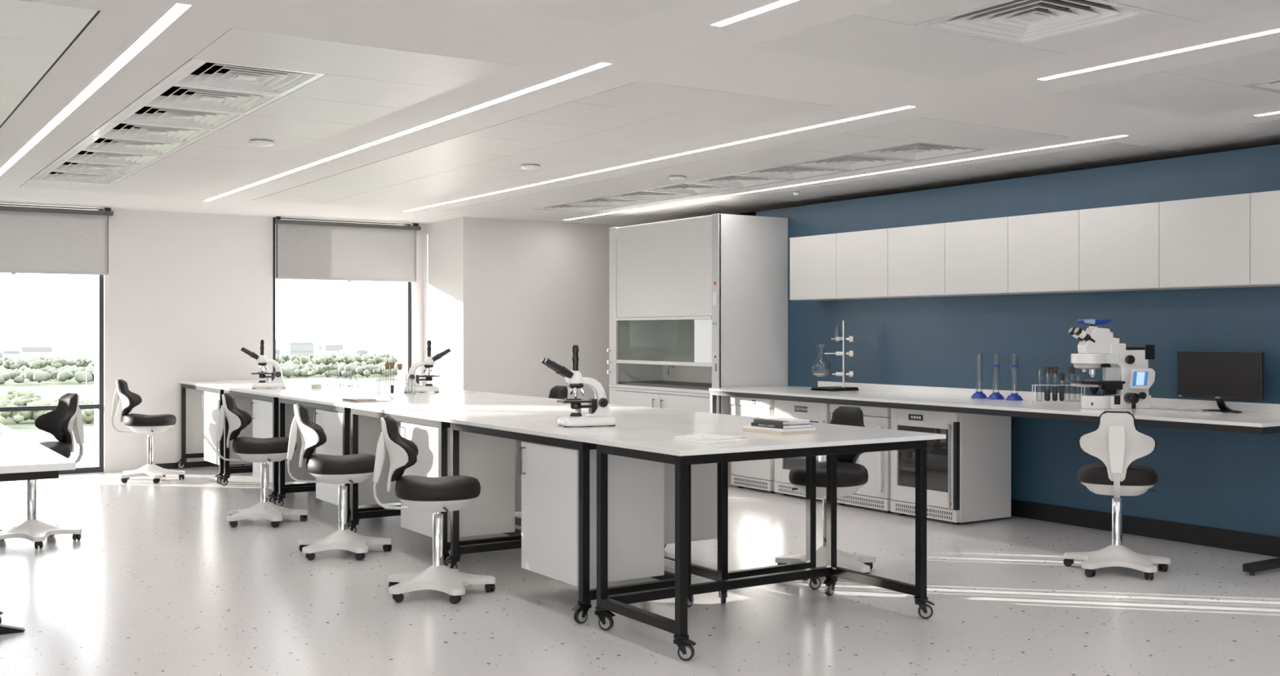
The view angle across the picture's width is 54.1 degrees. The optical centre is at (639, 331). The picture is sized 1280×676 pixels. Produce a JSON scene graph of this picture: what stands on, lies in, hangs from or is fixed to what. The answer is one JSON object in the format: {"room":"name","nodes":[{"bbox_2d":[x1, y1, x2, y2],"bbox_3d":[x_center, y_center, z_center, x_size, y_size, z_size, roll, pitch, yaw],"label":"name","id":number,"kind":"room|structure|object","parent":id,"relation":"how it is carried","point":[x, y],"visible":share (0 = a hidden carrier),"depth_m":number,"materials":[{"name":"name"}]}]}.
{"room":"laboratory","nodes":[
{"label":"laboratory","id":0,"kind":"room"},
{"bbox_2d":[103,208,422,471],"bbox_3d":[-6.832,0.090,12.316,14.750,2.720,0.400,0,0,-33],"label":"wall","id":1,"kind":"structure","parent":0,"point":[189,291],"depth_m":13.35,"materials":[{"name":"paint"}]},
{"bbox_2d":[0,203,103,474],"bbox_3d":[-6.372,0.090,12.644,1.740,2.720,0.350,0,0,-33],"label":"window","id":2,"kind":"structure","parent":1,"relation":"in","point":[98,406],"depth_m":12.96,"materials":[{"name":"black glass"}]},
{"bbox_2d":[0,205,113,275],"bbox_3d":[-6.189,-0.918,12.417,1.820,0.703,0.080,0,0,-33],"label":"roller blind","id":3,"kind":"object","parent":2,"relation":"attached to","point":[33,240],"visible":1,"depth_m":12.61,"materials":[{"name":"grey fabric"}]},
{"bbox_2d":[104,216,111,472],"bbox_3d":[-5.491,0.090,12.941,0.060,2.720,0.012,0,0,-33],"label":"trim","id":4,"kind":"structure","parent":1,"relation":"attached to","point":[107,277],"depth_m":12.94,"materials":[{"name":"paint"}]},
{"bbox_2d":[154,461,251,468],"bbox_3d":[-4.581,1.420,13.531,1.250,0.060,0.012,0,0,-33],"label":"baseboard","id":5,"kind":"structure","parent":1,"relation":"attached to","point":[195,464],"depth_m":13.39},
{"bbox_2d":[272,217,411,384],"bbox_3d":[-3.491,0.090,14.514,1.650,2.720,0.350,0,0,-33],"label":"window","id":6,"kind":"structure","parent":1,"relation":"in","point":[404,288],"depth_m":14.82,"materials":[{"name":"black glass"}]},
{"bbox_2d":[275,216,421,282],"bbox_3d":[-3.299,-0.918,14.293,1.690,0.703,0.080,0,0,-33],"label":"roller blind","id":7,"kind":"object","parent":6,"relation":"attached to","point":[306,250],"visible":1,"depth_m":14.26,"materials":[{"name":"grey fabric"}]},
{"bbox_2d":[422,217,623,403],"bbox_3d":[-1.249,0.090,15.037,2.420,2.720,1.115,0,0,-33],"label":"wall partition","id":8,"kind":"structure","parent":0,"point":[504,296],"depth_m":14.37,"materials":[{"name":"paint"}]},
{"bbox_2d":[0,0,1279,226],"bbox_3d":[-2.136,-1.308,5.081,14.750,0.083,17.650,0,0,-33],"label":"ceiling","id":9,"kind":"structure","parent":0,"point":[675,82],"depth_m":6.82,"materials":[{"name":"paint"}]},
{"bbox_2d":[30,169,128,184],"bbox_3d":[-4.615,-1.348,10.321,0.638,0.164,0.679,0,0,-33],"label":"ceiling vent","id":10,"kind":"object","parent":9,"relation":"in","point":[42,175],"visible":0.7,"depth_m":10.41,"materials":[{"name":"white metal"}]},
{"bbox_2d":[42,159,146,176],"bbox_3d":[-4.240,-1.348,9.745,0.638,0.164,0.679,0,0,-33],"label":"ceiling vent","id":11,"kind":"object","parent":9,"relation":"in","point":[55,166],"visible":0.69,"depth_m":9.84,"materials":[{"name":"white metal"}]},
{"bbox_2d":[0,2,192,176],"bbox_3d":[-3.798,-1.268,7.990,0.062,0.003,7.468,0,0,-33],"label":"recessed light","id":12,"kind":"object","parent":9,"relation":"in","point":[177,10],"visible":1,"depth_m":6.17,"materials":[{"name":"white plastic"}]},
{"bbox_2d":[56,148,166,166],"bbox_3d":[-3.866,-1.348,9.168,0.638,0.164,0.679,0,0,-33],"label":"ceiling vent","id":13,"kind":"object","parent":9,"relation":"in","point":[71,155],"visible":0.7,"depth_m":9.26,"materials":[{"name":"white metal"}]},
{"bbox_2d":[71,134,189,155],"bbox_3d":[-3.492,-1.348,8.592,0.638,0.164,0.679,0,0,-33],"label":"ceiling vent","id":14,"kind":"object","parent":9,"relation":"in","point":[88,143],"visible":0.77,"depth_m":8.68,"materials":[{"name":"white metal"}]},
{"bbox_2d":[88,120,216,144],"bbox_3d":[-3.118,-1.348,8.016,0.638,0.164,0.679,0,0,-33],"label":"ceiling vent","id":15,"kind":"object","parent":9,"relation":"in","point":[108,129],"visible":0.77,"depth_m":8.10,"materials":[{"name":"white metal"}]},
{"bbox_2d":[108,102,247,130],"bbox_3d":[-2.744,-1.348,7.440,0.638,0.164,0.679,0,0,-33],"label":"ceiling vent","id":16,"kind":"object","parent":9,"relation":"in","point":[132,113],"visible":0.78,"depth_m":7.52,"materials":[{"name":"white metal"}]},
{"bbox_2d":[132,81,283,114],"bbox_3d":[-2.370,-1.348,6.864,0.638,0.164,0.679,0,0,-33],"label":"ceiling vent","id":17,"kind":"object","parent":9,"relation":"in","point":[162,95],"visible":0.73,"depth_m":6.94,"materials":[{"name":"white metal"}]},
{"bbox_2d":[160,57,325,96],"bbox_3d":[-1.996,-1.348,6.287,0.638,0.164,0.679,0,0,-33],"label":"ceiling vent","id":18,"kind":"object","parent":9,"relation":"in","point":[195,73],"visible":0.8,"depth_m":6.37,"materials":[{"name":"white metal"}]},
{"bbox_2d":[248,139,274,146],"bbox_3d":[-2.514,-1.248,8.335,0.162,0.037,0.162,0,0,-33],"label":"smoke detector","id":19,"kind":"object","parent":9,"relation":"attached to","point":[257,143],"visible":1,"depth_m":8.28,"materials":[{"name":"grey plastic"}]},
{"bbox_2d":[203,62,612,200],"bbox_3d":[-2.183,-1.268,9.047,0.062,0.003,7.453,0,0,-33],"label":"recessed light","id":20,"kind":"object","parent":9,"relation":"in","point":[601,64],"visible":1,"depth_m":7.53,"materials":[{"name":"white plastic"}]},
{"bbox_2d":[532,203,617,212],"bbox_3d":[-0.665,-1.348,12.885,0.657,0.164,0.679,0,0,-33],"label":"ceiling vent","id":21,"kind":"object","parent":9,"relation":"in","point":[561,207],"visible":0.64,"depth_m":12.94,"materials":[{"name":"white metal"}]},
{"bbox_2d":[564,197,655,207],"bbox_3d":[-0.291,-1.348,12.308,0.657,0.164,0.679,0,0,-33],"label":"ceiling vent","id":22,"kind":"object","parent":9,"relation":"in","point":[604,202],"visible":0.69,"depth_m":12.36,"materials":[{"name":"white metal"}]},
{"bbox_2d":[600,190,696,201],"bbox_3d":[0.083,-1.348,11.732,0.657,0.164,0.679,0,0,-33],"label":"ceiling vent","id":23,"kind":"object","parent":9,"relation":"in","point":[635,195],"visible":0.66,"depth_m":11.78,"materials":[{"name":"white metal"}]},
{"bbox_2d":[402,105,916,211],"bbox_3d":[-0.472,-1.268,10.149,0.062,0.003,7.368,0,0,-33],"label":"recessed light","id":24,"kind":"object","parent":9,"relation":"in","point":[907,106],"visible":1,"depth_m":8.79,"materials":[{"name":"white plastic"}]},
{"bbox_2d":[640,182,742,195],"bbox_3d":[0.457,-1.348,11.156,0.657,0.164,0.679,0,0,-33],"label":"ceiling vent","id":25,"kind":"object","parent":9,"relation":"in","point":[682,188],"visible":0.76,"depth_m":11.20,"materials":[{"name":"white metal"}]},
{"bbox_2d":[684,174,794,187],"bbox_3d":[0.831,-1.348,10.580,0.657,0.164,0.679,0,0,-33],"label":"ceiling vent","id":26,"kind":"object","parent":9,"relation":"in","point":[731,180],"visible":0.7,"depth_m":10.62,"materials":[{"name":"white metal"}]},
{"bbox_2d":[709,0,799,26],"bbox_3d":[2.136,-1.268,2.394,0.062,0.003,6.698,0,0,-33],"label":"recessed light","id":27,"kind":"object","parent":9,"relation":"in","point":[779,3],"visible":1,"depth_m":4.99,"materials":[{"name":"white plastic"}]},
{"bbox_2d":[732,164,851,179],"bbox_3d":[1.205,-1.348,10.004,0.657,0.164,0.679,0,0,-33],"label":"ceiling vent","id":28,"kind":"object","parent":9,"relation":"in","point":[785,171],"visible":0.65,"depth_m":10.04,"materials":[{"name":"white metal"}]},
{"bbox_2d":[562,134,1129,220],"bbox_3d":[1.146,-1.268,11.182,0.062,0.003,7.338,0,0,-33],"label":"recessed light","id":29,"kind":"object","parent":9,"relation":"in","point":[1121,135],"visible":1,"depth_m":9.95,"materials":[{"name":"white plastic"}]},
{"bbox_2d":[788,154,914,171],"bbox_3d":[1.579,-1.348,9.427,0.657,0.164,0.679,0,0,-33],"label":"ceiling vent","id":30,"kind":"object","parent":9,"relation":"in","point":[851,162],"visible":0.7,"depth_m":9.46,"materials":[{"name":"white metal"}]},
{"bbox_2d":[849,142,986,160],"bbox_3d":[1.953,-1.348,8.851,0.657,0.164,0.679,0,0,-33],"label":"ceiling vent","id":31,"kind":"object","parent":9,"relation":"in","point":[917,151],"visible":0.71,"depth_m":8.88,"materials":[{"name":"white metal"}]},
{"bbox_2d":[914,0,1157,45],"bbox_3d":[1.594,-1.348,5.088,0.657,0.164,0.679,0,0,-33],"label":"ceiling vent","id":32,"kind":"object","parent":9,"relation":"in","point":[1017,22],"visible":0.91,"depth_m":5.12,"materials":[{"name":"white metal"}]},
{"bbox_2d":[1035,27,1279,80],"bbox_3d":[3.840,-1.268,3.506,0.062,0.003,6.708,0,0,-33],"label":"recessed light","id":33,"kind":"object","parent":9,"relation":"in","point":[1275,30],"visible":1,"depth_m":5.73,"materials":[{"name":"white plastic"}]},
{"bbox_2d":[1241,79,1279,93],"bbox_3d":[3.565,-1.348,6.367,0.657,0.164,0.679,0,0,-33],"label":"ceiling vent","id":34,"kind":"object","parent":9,"relation":"in","point":[1273,86],"visible":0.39,"depth_m":6.50,"materials":[{"name":"white metal"}]},
{"bbox_2d":[0,463,1279,675],"bbox_3d":[-2.136,1.550,5.081,14.750,0.200,17.650,0,0,-33],"label":"floor","id":35,"kind":"structure","parent":0,"point":[157,580],"depth_m":6.69,"materials":[{"name":"plastic"}]},
{"bbox_2d":[0,422,75,634],"bbox_3d":[-3.875,0.987,5.914,1.740,0.927,3.260,0,0,-33],"label":"bench","id":36,"kind":"object","parent":35,"relation":"on","point":[21,457],"visible":1,"depth_m":5.14,"materials":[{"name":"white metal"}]},
{"bbox_2d":[0,422,75,473],"bbox_3d":[-3.875,0.537,5.914,1.740,0.029,3.260,0,0,-33],"label":"countertop","id":37,"kind":"structure","parent":36,"relation":"on","point":[19,453],"depth_m":5.24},
{"bbox_2d":[0,392,84,548],"bbox_3d":[-4.184,0.943,8.657,0.613,1.015,0.587,0,0,2],"label":"stool","id":38,"kind":"object","parent":35,"relation":"on","point":[66,419],"visible":0.79,"depth_m":8.67,"materials":[{"name":"grey metal"}]},
{"bbox_2d":[111,379,185,483],"bbox_3d":[-4.791,0.958,12.224,0.613,0.985,0.587,0,0,38],"label":"stool","id":39,"kind":"object","parent":35,"relation":"on","point":[137,423],"visible":1,"depth_m":12.12,"materials":[{"name":"grey metal"}]},
{"bbox_2d":[177,379,297,484],"bbox_3d":[-4.123,0.988,12.792,0.806,0.925,1.703,0,0,-33],"label":"bench","id":40,"kind":"object","parent":35,"relation":"on","point":[213,391],"visible":0.51,"depth_m":12.30,"materials":[{"name":"white laminate"}]},
{"bbox_2d":[179,379,297,389],"bbox_3d":[-4.105,0.536,12.804,0.762,0.022,1.703,0,0,-33],"label":"countertop","id":41,"kind":"structure","parent":40,"relation":"on","point":[235,383],"depth_m":12.76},
{"bbox_2d":[216,392,307,527],"bbox_3d":[-2.866,0.958,9.516,0.613,0.985,0.587,0,0,38],"label":"stool","id":42,"kind":"object","parent":35,"relation":"on","point":[250,449],"visible":0.98,"depth_m":9.39,"materials":[{"name":"leather"}]},
{"bbox_2d":[219,385,363,504],"bbox_3d":[-3.196,0.988,11.363,0.806,0.925,1.703,0,0,-33],"label":"bench","id":43,"kind":"object","parent":35,"relation":"on","point":[265,402],"visible":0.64,"depth_m":10.77,"materials":[{"name":"white laminate"}]},
{"bbox_2d":[240,339,286,388],"bbox_3d":[-3.484,0.300,11.615,0.404,0.450,0.180,0,0,-11],"label":"microscope","id":44,"kind":"object","parent":43,"relation":"on","point":[278,381],"visible":1,"depth_m":11.58,"materials":[{"name":"white metal"}]},
{"bbox_2d":[222,385,363,397],"bbox_3d":[-3.177,0.536,11.376,0.762,0.022,1.703,0,0,-33],"label":"countertop","id":45,"kind":"structure","parent":43,"relation":"on","point":[290,389],"depth_m":11.17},
{"bbox_2d":[254,377,382,385],"bbox_3d":[-3.410,0.988,13.255,0.892,0.925,1.703,0,0,-33],"label":"bench","id":46,"kind":"object","parent":35,"relation":"on","point":[314,380],"visible":0.02,"depth_m":13.17,"materials":[{"name":"white laminate"}]},
{"bbox_2d":[287,403,391,559],"bbox_3d":[-1.954,0.958,8.175,0.613,0.985,0.587,0,0,35],"label":"stool","id":47,"kind":"object","parent":35,"relation":"on","point":[343,469],"visible":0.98,"depth_m":8.05,"materials":[{"name":"grey metal"}]},
{"bbox_2d":[273,392,443,527],"bbox_3d":[-2.269,0.988,9.935,0.806,0.925,1.703,0,0,-33],"label":"bench","id":48,"kind":"object","parent":35,"relation":"on","point":[333,415],"visible":0.38,"depth_m":9.35,"materials":[{"name":"white laminate"}]},
{"bbox_2d":[275,392,443,407],"bbox_3d":[-2.250,0.536,9.947,0.762,0.022,1.703,0,0,-33],"label":"countertop","id":49,"kind":"structure","parent":48,"relation":"on","point":[335,398],"depth_m":9.93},
{"bbox_2d":[305,382,453,392],"bbox_3d":[-2.483,0.988,11.826,0.892,0.925,1.703,0,0,-33],"label":"bench","id":50,"kind":"object","parent":35,"relation":"on","point":[384,387],"visible":0.06,"depth_m":11.82,"materials":[{"name":"white laminate"}]},
{"bbox_2d":[373,415,495,604],"bbox_3d":[-1.133,0.958,6.923,0.613,0.985,0.587,0,0,42],"label":"stool","id":51,"kind":"object","parent":35,"relation":"on","point":[437,495],"visible":1,"depth_m":6.81,"materials":[{"name":"leather"}]},
{"bbox_2d":[346,401,551,564],"bbox_3d":[-1.342,0.988,8.507,0.806,0.925,1.703,0,0,-33],"label":"bench","id":52,"kind":"object","parent":35,"relation":"on","point":[490,460],"visible":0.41,"depth_m":7.96,"materials":[{"name":"white laminate"}]},
{"bbox_2d":[346,401,551,422],"bbox_3d":[-1.323,0.536,8.519,0.762,0.022,1.703,0,0,-33],"label":"countertop","id":53,"kind":"structure","parent":52,"relation":"on","point":[433,411],"depth_m":8.38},
{"bbox_2d":[364,389,548,401],"bbox_3d":[-1.556,0.988,10.398,0.892,0.925,1.703,0,0,-33],"label":"bench","id":54,"kind":"object","parent":35,"relation":"on","point":[464,395],"visible":0.04,"depth_m":10.31,"materials":[{"name":"white laminate"}]},
{"bbox_2d":[404,340,451,392],"bbox_3d":[-1.846,0.300,10.903,0.404,0.450,0.180,0,0,-11],"label":"microscope","id":55,"kind":"object","parent":54,"relation":"on","point":[428,362],"visible":0.94,"depth_m":10.86,"materials":[{"name":"white plastic"}]},
{"bbox_2d":[450,398,665,526],"bbox_3d":[-0.629,0.988,8.969,0.892,0.925,1.703,0,0,-33],"label":"bench","id":56,"kind":"object","parent":35,"relation":"on","point":[539,405],"visible":0.03,"depth_m":8.93,"materials":[{"name":"white laminate"}]},
{"bbox_2d":[450,398,665,413],"bbox_3d":[-0.629,0.536,8.969,0.892,0.022,1.703,0,0,-33],"label":"countertop","id":57,"kind":"structure","parent":56,"relation":"on","point":[539,405],"depth_m":8.94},
{"bbox_2d":[548,385,568,399],"bbox_3d":[-0.877,0.958,10.600,0.613,0.985,0.587,0,0,8],"label":"stool","id":58,"kind":"object","parent":35,"relation":"on","point":[559,392],"visible":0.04,"depth_m":10.72,"materials":[{"name":"black leather"}]},
{"bbox_2d":[444,413,711,623],"bbox_3d":[-0.414,0.988,7.078,0.806,0.925,1.703,0,0,-33],"label":"bench","id":59,"kind":"object","parent":35,"relation":"on","point":[558,464],"visible":0.84,"depth_m":6.53,"materials":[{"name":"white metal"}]},
{"bbox_2d":[445,413,711,442],"bbox_3d":[-0.396,0.536,7.090,0.762,0.022,1.703,0,0,-33],"label":"countertop","id":60,"kind":"structure","parent":59,"relation":"on","point":[546,425],"depth_m":6.87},
{"bbox_2d":[541,345,616,426],"bbox_3d":[-0.345,0.300,6.978,0.404,0.450,0.180,0,0,-21],"label":"microscope","id":61,"kind":"object","parent":59,"relation":"on","point":[599,413],"visible":1,"depth_m":6.95,"materials":[{"name":"white plastic"}]},
{"bbox_2d":[606,213,787,485],"bbox_3d":[0.531,0.172,12.773,0.900,2.556,1.950,0,0,-33],"label":"fume hood","id":62,"kind":"object","parent":35,"relation":"on","point":[697,304],"visible":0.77,"depth_m":12.17,"materials":[{"name":"white metal"}]},
{"bbox_2d":[559,408,840,603],"bbox_3d":[0.298,0.988,7.541,0.892,0.925,1.703,0,0,-33],"label":"bench","id":63,"kind":"object","parent":35,"relation":"on","point":[709,482],"visible":0.37,"depth_m":7.14,"materials":[{"name":"white laminate"}]},
{"bbox_2d":[559,408,840,431],"bbox_3d":[0.298,0.536,7.541,0.892,0.022,1.703,0,0,-33],"label":"countertop","id":64,"kind":"structure","parent":63,"relation":"on","point":[705,421],"depth_m":7.52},
{"bbox_2d":[729,396,775,493],"bbox_3d":[1.251,1.028,11.616,0.612,0.845,0.595,0,0,-33],"label":"fridge","id":65,"kind":"object","parent":35,"relation":"on","point":[757,473],"visible":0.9,"depth_m":11.41,"materials":[{"name":"white metal"}]},
{"bbox_2d":[589,424,946,660],"bbox_3d":[0.662,0.988,6.271,1.670,0.925,0.821,0,0,-33],"label":"bench","id":66,"kind":"object","parent":35,"relation":"on","point":[830,441],"visible":1,"depth_m":6.10,"materials":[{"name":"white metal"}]},
{"bbox_2d":[673,438,748,444],"bbox_3d":[0.339,0.522,6.026,0.225,0.006,0.320,0,0,-30],"label":"booklet","id":67,"kind":"object","parent":66,"relation":"on","point":[697,442],"visible":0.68,"depth_m":5.91,"materials":[{"name":"white paper"}]},
{"bbox_2d":[674,437,750,443],"bbox_3d":[0.346,0.516,6.033,0.220,0.005,0.310,0,0,-35],"label":"booklet","id":68,"kind":"object","parent":67,"relation":"on","point":[691,439],"visible":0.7,"depth_m":5.93,"materials":[{"name":"white paper"}]},
{"bbox_2d":[673,433,744,440],"bbox_3d":[0.335,0.511,6.095,0.280,0.005,0.210,0,0,43],"label":"booklet","id":69,"kind":"object","parent":68,"relation":"on","point":[699,436],"visible":1,"depth_m":6.05,"materials":[{"name":"white paper"}]},
{"bbox_2d":[589,424,946,456],"bbox_3d":[0.657,0.536,6.291,1.657,0.022,0.783,0,0,-33],"label":"countertop","id":70,"kind":"structure","parent":66,"relation":"on","point":[827,435],"depth_m":6.10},
{"bbox_2d":[742,427,815,435],"bbox_3d":[0.725,0.516,6.551,0.225,0.018,0.325,0,0,-33],"label":"book","id":71,"kind":"object","parent":66,"relation":"on","point":[754,430],"visible":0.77,"depth_m":6.44,"materials":[{"name":"beige paper"}]},
{"bbox_2d":[742,425,815,431],"bbox_3d":[0.726,0.501,6.554,0.225,0.012,0.325,0,0,-34],"label":"book","id":72,"kind":"object","parent":71,"relation":"on","point":[744,426],"visible":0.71,"depth_m":6.45,"materials":[{"name":"white paper"}]},
{"bbox_2d":[751,422,813,428],"bbox_3d":[0.738,0.486,6.544,0.196,0.018,0.270,0,0,-31],"label":"book","id":73,"kind":"object","parent":72,"relation":"on","point":[753,424],"visible":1,"depth_m":6.45,"materials":[{"name":"white paper"}]},
{"bbox_2d":[753,417,809,425],"bbox_3d":[0.739,0.468,6.556,0.185,0.019,0.231,0,0,-35],"label":"book","id":74,"kind":"object","parent":73,"relation":"on","point":[779,420],"visible":1,"depth_m":6.50,"materials":[{"name":"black paper"}]},
{"bbox_2d":[774,400,831,499],"bbox_3d":[1.622,1.028,11.023,0.635,0.845,0.705,0,0,-33],"label":"fridge","id":75,"kind":"object","parent":35,"relation":"on","point":[817,412],"visible":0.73,"depth_m":10.96,"materials":[{"name":"white metal"}]},
{"bbox_2d":[775,406,875,580],"bbox_3d":[1.129,0.958,7.577,0.613,0.985,0.587,0,0,-2],"label":"stool","id":76,"kind":"object","parent":35,"relation":"on","point":[851,475],"visible":0.59,"depth_m":7.50,"materials":[{"name":"leather"}]},
{"bbox_2d":[829,403,892,512],"bbox_3d":[2.018,1.028,10.409,0.640,0.845,0.685,0,0,-33],"label":"fridge","id":77,"kind":"object","parent":35,"relation":"on","point":[875,493],"visible":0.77,"depth_m":10.09,"materials":[{"name":"white metal"}]},
{"bbox_2d":[890,408,1011,524],"bbox_3d":[2.413,1.028,9.811,0.628,0.845,0.700,0,0,-33],"label":"refrigerator","id":78,"kind":"object","parent":35,"relation":"on","point":[969,470],"visible":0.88,"depth_m":9.56,"materials":[{"name":"white metal"}]},
{"bbox_2d":[899,444,947,471],"bbox_3d":[2.201,0.958,9.673,0.025,0.185,0.540,0,0,-33],"label":"shelf","id":79,"kind":"object","parent":78,"relation":"attached to","point":[936,454],"depth_m":9.64,"materials":[{"name":"metal"}]},
{"bbox_2d":[709,381,1279,575],"bbox_3d":[4.020,0.958,7.337,0.963,0.985,10.930,0,0,-33],"label":"countertop","id":80,"kind":"structure","parent":35,"relation":"on","point":[1256,418],"depth_m":8.97,"materials":[{"name":"laminate"}]},
{"bbox_2d":[810,320,858,391],"bbox_3d":[1.719,0.212,11.216,0.382,0.625,0.315,0,0,-33],"label":"stand","id":81,"kind":"object","parent":80,"relation":"on","point":[850,339],"visible":0.99,"depth_m":11.16,"materials":[{"name":"white metal"}]},
{"bbox_2d":[709,385,1279,426],"bbox_3d":[2.501,0.536,9.677,0.963,0.022,5.350,0,0,-33],"label":"countertop","id":82,"kind":"structure","parent":80,"relation":"on","point":[1251,419],"depth_m":9.06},
{"bbox_2d":[1005,355,1022,400],"bbox_3d":[2.872,0.349,9.626,0.128,0.352,0.128,0,0,-33],"label":"cylinder","id":83,"kind":"object","parent":80,"relation":"on","point":[1013,397],"visible":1,"depth_m":9.60,"materials":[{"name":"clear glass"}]},
{"bbox_2d":[1031,384,1084,403],"bbox_3d":[3.075,0.458,9.221,0.370,0.135,0.071,0,0,0],"label":"test tube rack","id":84,"kind":"object","parent":80,"relation":"on","point":[1034,401],"visible":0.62,"depth_m":9.19,"materials":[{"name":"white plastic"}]},
{"bbox_2d":[1065,319,1155,408],"bbox_3d":[3.234,0.221,8.592,0.582,0.608,0.281,0,0,-11],"label":"microscope","id":85,"kind":"object","parent":80,"relation":"on","point":[1126,384],"visible":1,"depth_m":8.54,"materials":[{"name":"white plastic"}]},
{"bbox_2d":[1144,408,1222,414],"bbox_3d":[3.528,0.518,8.156,0.130,0.014,0.480,0,0,-33],"label":"keyboard","id":86,"kind":"object","parent":80,"relation":"on","point":[1162,410],"visible":1,"depth_m":8.10,"materials":[{"name":"white plastic"}]},
{"bbox_2d":[1177,351,1264,413],"bbox_3d":[3.806,0.328,8.205,0.161,0.395,0.590,0,0,-33],"label":"computer monitor","id":87,"kind":"object","parent":80,"relation":"on","point":[1220,376],"visible":0.98,"depth_m":8.17,"materials":[{"name":"black plastic"}]},
{"bbox_2d":[1063,410,1170,579],"bbox_3d":[2.896,0.958,7.575,0.613,0.985,0.587,0,0,-18],"label":"stool","id":88,"kind":"object","parent":35,"relation":"on","point":[1117,442],"visible":1,"depth_m":7.40,"materials":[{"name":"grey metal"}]},
{"bbox_2d":[734,143,1279,216],"bbox_3d":[4.420,0.090,8.434,0.100,2.720,16.135,0,0,-33],"label":"wall","id":89,"kind":"structure","parent":0,"point":[753,213],"depth_m":10.62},
{"bbox_2d":[755,144,1279,536],"bbox_3d":[4.835,0.122,7.043,0.080,2.655,13.350,0,0,-33],"label":"wall","id":90,"kind":"structure","parent":0,"point":[1218,479],"depth_m":9.47,"materials":[{"name":"blue paint"}]},
{"bbox_2d":[790,233,860,300],"bbox_3d":[1.707,-0.581,11.462,0.345,0.579,0.638,0,0,-33],"label":"upper cabinet","id":91,"kind":"object","parent":90,"relation":"attached to","point":[813,259],"visible":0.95,"depth_m":11.36,"materials":[{"name":"white laminate"}]},
{"bbox_2d":[836,228,911,299],"bbox_3d":[2.055,-0.581,10.925,0.345,0.579,0.638,0,0,-33],"label":"upper cabinet","id":92,"kind":"object","parent":90,"relation":"attached to","point":[862,256],"visible":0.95,"depth_m":10.81,"materials":[{"name":"white laminate"}]},
{"bbox_2d":[888,222,973,297],"bbox_3d":[2.404,-0.581,10.388,0.345,0.579,0.638,0,0,-33],"label":"upper cabinet","id":93,"kind":"object","parent":90,"relation":"attached to","point":[916,254],"visible":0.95,"depth_m":10.29,"materials":[{"name":"white laminate"}]},
{"bbox_2d":[944,217,1026,295],"bbox_3d":[2.753,-0.581,9.850,0.345,0.579,0.638,0,0,-33],"label":"upper cabinet","id":94,"kind":"object","parent":90,"relation":"attached to","point":[976,251],"visible":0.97,"depth_m":9.75,"materials":[{"name":"white laminate"}]},
{"bbox_2d":[817,381,1279,413],"bbox_3d":[4.536,0.495,7.409,0.018,0.060,10.490,0,0,-33],"label":"backsplash","id":95,"kind":"structure","parent":90,"relation":"attached to","point":[1155,402],"depth_m":9.67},
{"bbox_2d":[1008,209,1104,293],"bbox_3d":[3.102,-0.581,9.313,0.345,0.579,0.638,0,0,-33],"label":"upper cabinet","id":96,"kind":"object","parent":90,"relation":"attached to","point":[1043,248],"visible":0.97,"depth_m":9.20,"materials":[{"name":"white laminate"}]},
{"bbox_2d":[1079,202,1182,291],"bbox_3d":[3.450,-0.581,8.776,0.345,0.579,0.638,0,0,-33],"label":"upper cabinet","id":97,"kind":"object","parent":90,"relation":"attached to","point":[1119,245],"visible":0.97,"depth_m":8.67,"materials":[{"name":"white laminate"}]},
{"bbox_2d":[1011,498,1279,557],"bbox_3d":[4.945,1.385,6.786,0.015,0.130,12.800,0,0,-33],"label":"baseboard","id":98,"kind":"structure","parent":90,"relation":"attached to","point":[1248,542],"depth_m":8.80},
{"bbox_2d":[1159,193,1274,288],"bbox_3d":[3.799,-0.581,8.239,0.345,0.579,0.638,0,0,-33],"label":"upper cabinet","id":99,"kind":"object","parent":90,"relation":"attached to","point":[1205,242],"visible":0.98,"depth_m":8.14,"materials":[{"name":"white laminate"}]},
{"bbox_2d":[1250,190,1279,286],"bbox_3d":[4.148,-0.581,7.701,0.345,0.579,0.638,0,0,-33],"label":"upper cabinet","id":100,"kind":"object","parent":90,"relation":"attached to","point":[1264,206],"visible":1,"depth_m":7.80,"materials":[{"name":"white laminate"}]},
{"label":"outside","id":101,"kind":"structure","parent":0,"visible":0},
{"bbox_2d":[0,338,397,461],"bbox_3d":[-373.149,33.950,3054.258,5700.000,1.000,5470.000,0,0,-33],"label":"ground","id":102,"kind":"structure","parent":101,"point":[50,390],"depth_m":1309.56,"materials":[{"name":"green plant"}]},
{"bbox_2d":[19,346,52,351],"bbox_3d":[-995.409,29.200,2067.571,45.411,8.500,20.150,0,0,-33],"label":"building","id":103,"kind":"structure","parent":102,"relation":"on","point":[21,348],"depth_m":2058.98,"materials":[{"name":"concrete"}]},
{"bbox_2d":[74,435,93,466],"bbox_3d":[-124.218,28.450,312.621,28.000,10.000,12.300,0,0,-43],"label":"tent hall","id":104,"kind":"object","parent":102,"relation":"on","point":[86,460],"visible":0.11,"depth_m":302.51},
{"bbox_2d":[0,377,397,425],"bbox_3d":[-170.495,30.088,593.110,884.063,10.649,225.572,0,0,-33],"label":"grove","id":105,"kind":"object","parent":102,"relation":"on","point":[14,398],"visible":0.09,"depth_m":460.82,"materials":[{"name":"green plant"}]},
{"bbox_2d":[0,352,397,384],"bbox_3d":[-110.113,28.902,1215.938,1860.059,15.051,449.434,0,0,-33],"label":"tree belt","id":106,"kind":"object","parent":102,"relation":"on","point":[48,368],"visible":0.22,"depth_m":932.71,"materials":[{"name":"green plant"}]},
{"bbox_2d":[284,342,313,356],"bbox_3d":[-429.965,23.610,1580.664,30.000,19.680,25.150,0,0,-33],"label":"building","id":107,"kind":"structure","parent":102,"relation":"on","point":[303,348],"depth_m":1570.79,"materials":[{"name":"concrete"}]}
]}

